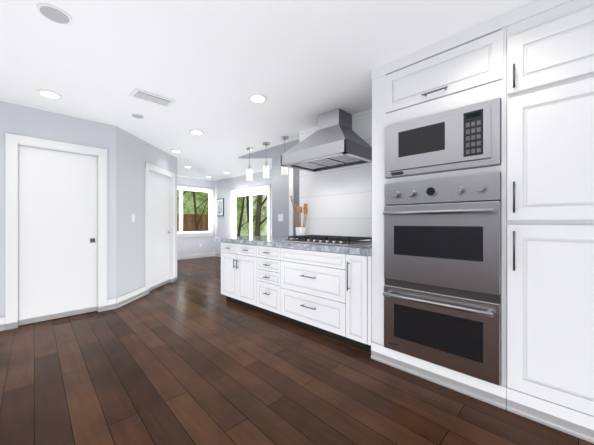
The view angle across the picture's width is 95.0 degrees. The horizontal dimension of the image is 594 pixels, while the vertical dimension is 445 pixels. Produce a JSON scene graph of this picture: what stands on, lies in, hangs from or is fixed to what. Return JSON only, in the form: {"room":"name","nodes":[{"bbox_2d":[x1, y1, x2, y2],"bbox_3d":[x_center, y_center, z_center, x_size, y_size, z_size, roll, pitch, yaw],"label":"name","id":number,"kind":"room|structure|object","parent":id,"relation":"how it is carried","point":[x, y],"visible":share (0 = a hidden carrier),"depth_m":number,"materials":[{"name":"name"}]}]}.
{"room":"kitchen","nodes":[
{"label":"kitchen","id":0,"kind":"room"},
{"bbox_2d":[0,101,115,317],"bbox_3d":[-4.352,-0.140,1.726,0.120,2.580,5.437,0,0,44],"label":"wall","id":1,"kind":"structure","parent":0,"point":[15,119],"depth_m":3.25,"materials":[{"name":"paint"}]},
{"bbox_2d":[5,133,106,329],"bbox_3d":[-2.843,0.098,3.274,0.141,2.105,0.910,0,0,44],"label":"door frame","id":2,"kind":"structure","parent":1,"relation":"attached to","point":[13,142],"depth_m":2.98,"materials":[{"name":"paint"}]},
{"bbox_2d":[19,146,96,325],"bbox_3d":[-2.846,0.144,3.276,0.044,1.995,0.706,0,0,44],"label":"door","id":3,"kind":"structure","parent":1,"relation":"in","point":[57,234],"depth_m":3.23,"materials":[{"name":"paint"}]},
{"bbox_2d":[0,298,115,330],"bbox_3d":[-4.300,1.080,1.675,0.026,0.140,5.437,0,0,44],"label":"baseboard","id":4,"kind":"structure","parent":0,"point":[111,304],"depth_m":3.56,"materials":[{"name":"paint"}]},
{"bbox_2d":[116,126,173,297],"bbox_3d":[-2.473,-0.140,4.491,0.120,2.580,1.700,0,0,0],"label":"wall","id":5,"kind":"structure","parent":0,"point":[134,154],"depth_m":3.97,"materials":[{"name":"paint"}]},
{"bbox_2d":[131,214,134,221],"bbox_3d":[-2.412,-0.070,4.008,0.010,0.120,0.075,0,0,0],"label":"hall light switch","id":6,"kind":"object","parent":5,"relation":"attached to","point":[132,217],"visible":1,"depth_m":4.00,"materials":[{"name":"plastic"}]},
{"bbox_2d":[116,280,175,307],"bbox_3d":[-2.400,1.080,4.490,0.026,0.140,1.700,0,0,0],"label":"baseboard","id":7,"kind":"structure","parent":5,"relation":"attached to","point":[123,300],"depth_m":3.92,"materials":[{"name":"paint"}]},
{"bbox_2d":[149,171,170,290],"bbox_3d":[-2.434,0.144,4.823,0.092,1.995,0.807,0,0,0],"label":"door","id":8,"kind":"structure","parent":5,"relation":"in","point":[159,230],"depth_m":4.83,"materials":[{"name":"paint"}]},
{"bbox_2d":[145,162,174,294],"bbox_3d":[-2.460,0.098,4.823,0.141,2.105,1.011,0,0,1],"label":"door frame","id":9,"kind":"structure","parent":5,"relation":"attached to","point":[158,170],"depth_m":4.80,"materials":[{"name":"paint"}]},
{"bbox_2d":[174,157,176,279],"bbox_3d":[-2.880,-0.140,5.404,0.950,2.580,0.120,0,0,0],"label":"wall","id":10,"kind":"structure","parent":0,"point":[175,165],"depth_m":5.38,"materials":[{"name":"paint"}]},
{"bbox_2d":[177,176,215,254],"bbox_3d":[-4.083,-0.140,8.023,0.120,2.580,3.870,0,0,44],"label":"wall","id":11,"kind":"structure","parent":0,"point":[187,245],"depth_m":8.87,"materials":[{"name":"paint"}]},
{"bbox_2d":[177,185,213,236],"bbox_3d":[-3.604,-0.340,8.479,0.175,1.590,2.160,0,0,44],"label":"window","id":12,"kind":"structure","parent":11,"relation":"in","point":[181,216],"depth_m":8.73,"materials":[{"name":"paint"}]},
{"bbox_2d":[177,252,214,259],"bbox_3d":[-4.030,1.080,7.972,0.026,0.140,3.870,0,0,44],"label":"baseboard","id":13,"kind":"structure","parent":11,"relation":"attached to","point":[192,256],"depth_m":8.76,"materials":[{"name":"paint"}]},
{"bbox_2d":[216,169,271,252],"bbox_3d":[-0.655,-0.140,7.319,6.030,2.580,0.120,0,0,44],"label":"wall","id":14,"kind":"structure","parent":0,"point":[225,187],"depth_m":8.68,"materials":[{"name":"paint"}]},
{"bbox_2d":[217,198,223,215],"bbox_3d":[-2.553,-0.500,9.045,0.420,0.580,0.032,0,0,44],"label":"picture frame","id":15,"kind":"object","parent":14,"relation":"attached to","point":[220,207],"visible":1,"depth_m":9.00,"materials":[{"name":"white"}]},
{"bbox_2d":[231,185,269,236],"bbox_3d":[-1.367,0.068,7.992,1.900,2.165,0.141,0,0,44],"label":"door frame","id":16,"kind":"structure","parent":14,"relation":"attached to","point":[240,191],"depth_m":8.02,"materials":[{"name":"paint"}]},
{"bbox_2d":[234,189,267,236],"bbox_3d":[-1.360,0.117,8.000,1.698,2.062,0.110,0,0,44],"label":"sliding door","id":17,"kind":"structure","parent":16,"relation":"attached to","point":[252,193],"depth_m":8.01,"materials":[{"name":"paint"}]},
{"bbox_2d":[238,147,271,158],"bbox_3d":[-0.756,-1.230,5.054,1.030,0.220,0.120,0,0,44],"label":"header beam","id":18,"kind":"structure","parent":0,"point":[266,153],"depth_m":4.87,"materials":[{"name":"paint"}]},
{"bbox_2d":[0,0,534,180],"bbox_3d":[-1.694,-1.400,1.845,12.400,0.220,9.700,0,0,44],"label":"ceiling","id":19,"kind":"structure","parent":0,"point":[209,67],"depth_m":2.15,"materials":[{"name":"paint"}]},
{"bbox_2d":[37,89,61,98],"bbox_3d":[-2.481,-1.283,2.729,0.190,0.014,0.190,0,0,44],"label":"recessed light","id":20,"kind":"object","parent":19,"relation":"in","point":[49,94],"visible":0.98,"depth_m":2.71,"materials":[{"name":"paint"}]},
{"bbox_2d":[37,3,71,24],"bbox_3d":[-1.497,-1.285,1.682,0.164,0.010,0.164,0,0,44],"label":"ceiling speaker","id":21,"kind":"object","parent":19,"relation":"attached to","point":[53,13],"visible":1,"depth_m":1.67,"materials":[{"name":"paint"}]},
{"bbox_2d":[131,114,144,118],"bbox_3d":[-1.925,-1.285,3.290,0.140,0.010,0.140,0,0,44],"label":"ceiling speaker","id":22,"kind":"object","parent":19,"relation":"attached to","point":[139,116],"visible":1,"depth_m":3.28,"materials":[{"name":"paint"}]},
{"bbox_2d":[129,88,175,107],"bbox_3d":[-1.492,-1.280,2.817,0.220,0.018,0.380,0,0,44],"label":"ceiling vent","id":23,"kind":"object","parent":19,"relation":"in","point":[143,95],"visible":1,"depth_m":2.79,"materials":[{"name":"metal"}]},
{"bbox_2d":[190,130,203,134],"bbox_3d":[-1.426,-1.283,3.879,0.190,0.014,0.190,0,0,44],"label":"recessed light","id":24,"kind":"object","parent":19,"relation":"in","point":[197,132],"visible":1,"depth_m":3.86,"materials":[{"name":"paint"}]},
{"bbox_2d":[246,147,252,180],"bbox_3d":[-0.825,-1.007,4.731,0.116,0.564,0.116,0,0,44],"label":"pendant light","id":25,"kind":"object","parent":19,"relation":"hanging from","point":[249,165],"visible":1,"depth_m":4.73,"materials":[{"name":"white glass"}]},
{"bbox_2d":[248,94,266,102],"bbox_3d":[-0.406,-1.283,2.818,0.190,0.014,0.190,0,0,44],"label":"recessed light","id":26,"kind":"object","parent":19,"relation":"in","point":[258,98],"visible":0.98,"depth_m":2.80,"materials":[{"name":"paint"}]},
{"bbox_2d":[263,142,269,177],"bbox_3d":[-0.501,-1.007,4.418,0.116,0.564,0.116,0,0,44],"label":"pendant light","id":27,"kind":"object","parent":19,"relation":"hanging from","point":[265,165],"visible":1,"depth_m":4.40,"materials":[{"name":"white glass"}]},
{"bbox_2d":[281,136,288,174],"bbox_3d":[-0.185,-1.007,4.113,0.116,0.564,0.116,0,0,44],"label":"pendant light","id":28,"kind":"object","parent":19,"relation":"hanging from","point":[284,138],"visible":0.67,"depth_m":4.10,"materials":[{"name":"white glass"}]},
{"bbox_2d":[272,139,298,235],"bbox_3d":[-0.070,-0.095,4.391,0.880,2.490,0.120,0,0,44],"label":"wall","id":29,"kind":"structure","parent":0,"point":[280,193],"depth_m":4.50,"materials":[{"name":"paint"}]},
{"bbox_2d":[278,214,282,220],"bbox_3d":[-0.273,-0.080,4.497,0.120,0.120,0.010,0,0,44],"label":"light switch","id":30,"kind":"object","parent":29,"relation":"attached to","point":[280,217],"visible":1,"depth_m":4.50,"materials":[{"name":"plastic"}]},
{"bbox_2d":[289,168,298,235],"bbox_3d":[0.036,-0.366,4.190,0.440,1.178,0.020,0,0,44],"label":"pier","id":31,"kind":"object","parent":29,"relation":"attached to","point":[294,183],"visible":0.23,"depth_m":4.28,"materials":[{"name":"paint"}]},
{"bbox_2d":[0,256,593,444],"bbox_3d":[-1.694,1.180,1.845,12.400,0.060,9.700,0,0,44],"label":"floor","id":32,"kind":"structure","parent":0,"point":[191,355],"depth_m":1.90,"materials":[{"name":"brown wood"}]},
{"bbox_2d":[221,242,252,308],"bbox_3d":[-0.588,0.715,3.915,0.855,0.868,0.645,0,0,44],"label":"base cabinet","id":33,"kind":"object","parent":32,"relation":"on","point":[236,258],"depth_m":3.68,"materials":[{"name":"paint"}]},
{"bbox_2d":[253,245,276,317],"bbox_3d":[-0.143,0.715,3.485,0.498,0.868,0.645,0,0,44],"label":"base cabinet","id":34,"kind":"object","parent":32,"relation":"on","point":[264,257],"depth_m":3.28,"materials":[{"name":"paint"}]},
{"bbox_2d":[277,247,344,342],"bbox_3d":[0.366,0.715,2.993,0.917,0.868,0.645,0,0,44],"label":"base cabinet","id":35,"kind":"object","parent":32,"relation":"on","point":[327,294],"depth_m":2.76,"materials":[{"name":"paint"}]},
{"bbox_2d":[213,235,371,255],"bbox_3d":[0.013,0.252,3.542,2.598,0.054,0.974,0,0,44],"label":"countertop","id":36,"kind":"structure","parent":35,"relation":"on","point":[276,241],"depth_m":2.97,"materials":[{"name":"stone"}]},
{"bbox_2d":[290,195,307,238],"bbox_3d":[0.043,-0.068,3.659,0.206,0.583,0.237,0,0,44],"label":"utensil crock","id":37,"kind":"object","parent":36,"relation":"on","point":[300,230],"visible":0.96,"depth_m":3.63,"materials":[{"name":"ceramic"}]},
{"bbox_2d":[282,235,371,245],"bbox_3d":[0.335,0.192,3.068,0.920,0.064,0.540,0,0,44],"label":"cooktop","id":38,"kind":"object","parent":36,"relation":"in","point":[334,240],"visible":0.98,"depth_m":2.90,"materials":[{"name":"metal"}]},
{"bbox_2d":[345,253,371,352],"bbox_3d":[0.754,0.715,2.618,0.248,0.868,0.645,0,0,44],"label":"base cabinet","id":39,"kind":"object","parent":32,"relation":"on","point":[358,268],"depth_m":2.39,"materials":[{"name":"paint"}]},
{"bbox_2d":[371,27,506,409],"bbox_3d":[1.193,-0.030,2.233,0.914,2.360,0.737,0,0,44],"label":"tall cabinet","id":40,"kind":"object","parent":32,"relation":"on","point":[472,72],"visible":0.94,"depth_m":1.94,"materials":[{"name":"paint"}]},
{"bbox_2d":[383,172,500,385],"bbox_3d":[1.196,0.347,2.165,0.757,1.323,0.773,0,0,44],"label":"double wall oven","id":41,"kind":"object","parent":40,"relation":"in","point":[442,272],"visible":0.98,"depth_m":1.87,"materials":[{"name":"metal"}]},
{"bbox_2d":[385,97,500,178],"bbox_3d":[1.207,-0.568,2.176,0.757,0.414,0.680,0,0,44],"label":"microwave","id":42,"kind":"object","parent":40,"relation":"in","point":[465,137],"visible":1,"depth_m":1.88,"materials":[{"name":"metal"}]},
{"bbox_2d":[371,0,572,79],"bbox_3d":[1.420,-1.250,2.036,1.515,0.079,0.706,0,0,44],"label":"crown molding","id":43,"kind":"structure","parent":40,"relation":"on","point":[514,16],"depth_m":1.80,"materials":[{"name":"paint"}]},
{"bbox_2d":[506,0,593,443],"bbox_3d":[1.732,-0.030,1.700,0.600,2.360,0.756,0,0,44],"label":"pantry cabinet","id":44,"kind":"object","parent":32,"relation":"on","point":[550,217],"visible":1,"depth_m":1.52,"materials":[{"name":"paint"}]},
{"bbox_3d":[2.379,-0.140,1.859,6.160,2.580,0.360,0,0,44],"label":"wall","id":45,"kind":"structure","parent":0,"visible":0},
{"bbox_2d":[281,108,371,172],"bbox_3d":[0.344,-0.982,3.151,0.916,0.612,0.591,0,0,44],"label":"range hood","id":46,"kind":"object","parent":45,"relation":"attached to","point":[334,141],"visible":1,"depth_m":3.04,"materials":[{"name":"metal"}]},
{"bbox_2d":[299,109,371,240],"bbox_3d":[0.578,-0.532,3.342,1.506,1.513,0.008,0,0,44],"label":"tile backsplash","id":47,"kind":"structure","parent":45,"relation":"attached to","point":[338,201],"depth_m":3.36,"materials":[{"name":"white tile"}]},
{"label":"outside","id":48,"kind":"structure","parent":0,"visible":0},
{"bbox_2d":[177,190,249,235],"bbox_3d":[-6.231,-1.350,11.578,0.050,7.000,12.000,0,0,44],"label":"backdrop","id":49,"kind":"structure","parent":48,"point":[188,201],"depth_m":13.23,"materials":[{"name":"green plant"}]},
{"bbox_2d":[253,194,267,235],"bbox_3d":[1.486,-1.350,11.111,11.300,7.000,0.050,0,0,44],"label":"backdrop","id":50,"kind":"structure","parent":48,"point":[264,225],"depth_m":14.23,"materials":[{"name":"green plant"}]},
{"bbox_3d":[-1.165,1.245,5.991,18.000,0.050,17.000,0,0,44],"label":"ground","id":51,"kind":"structure","parent":48,"visible":0},
{"bbox_2d":[177,214,207,231],"bbox_3d":[-5.843,0.400,9.806,0.030,1.500,5.990,0,0,44],"label":"fence","id":52,"kind":"object","parent":51,"relation":"on","point":[189,225],"depth_m":11.33,"materials":[{"name":"brown wood"}]},
{"bbox_2d":[177,191,267,235],"bbox_3d":[-2.778,-1.133,10.794,5.282,4.996,5.617,0,0,44],"label":"trunks","id":53,"kind":"object","parent":51,"relation":"on","point":[260,203],"depth_m":10.54,"materials":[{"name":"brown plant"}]}
]}

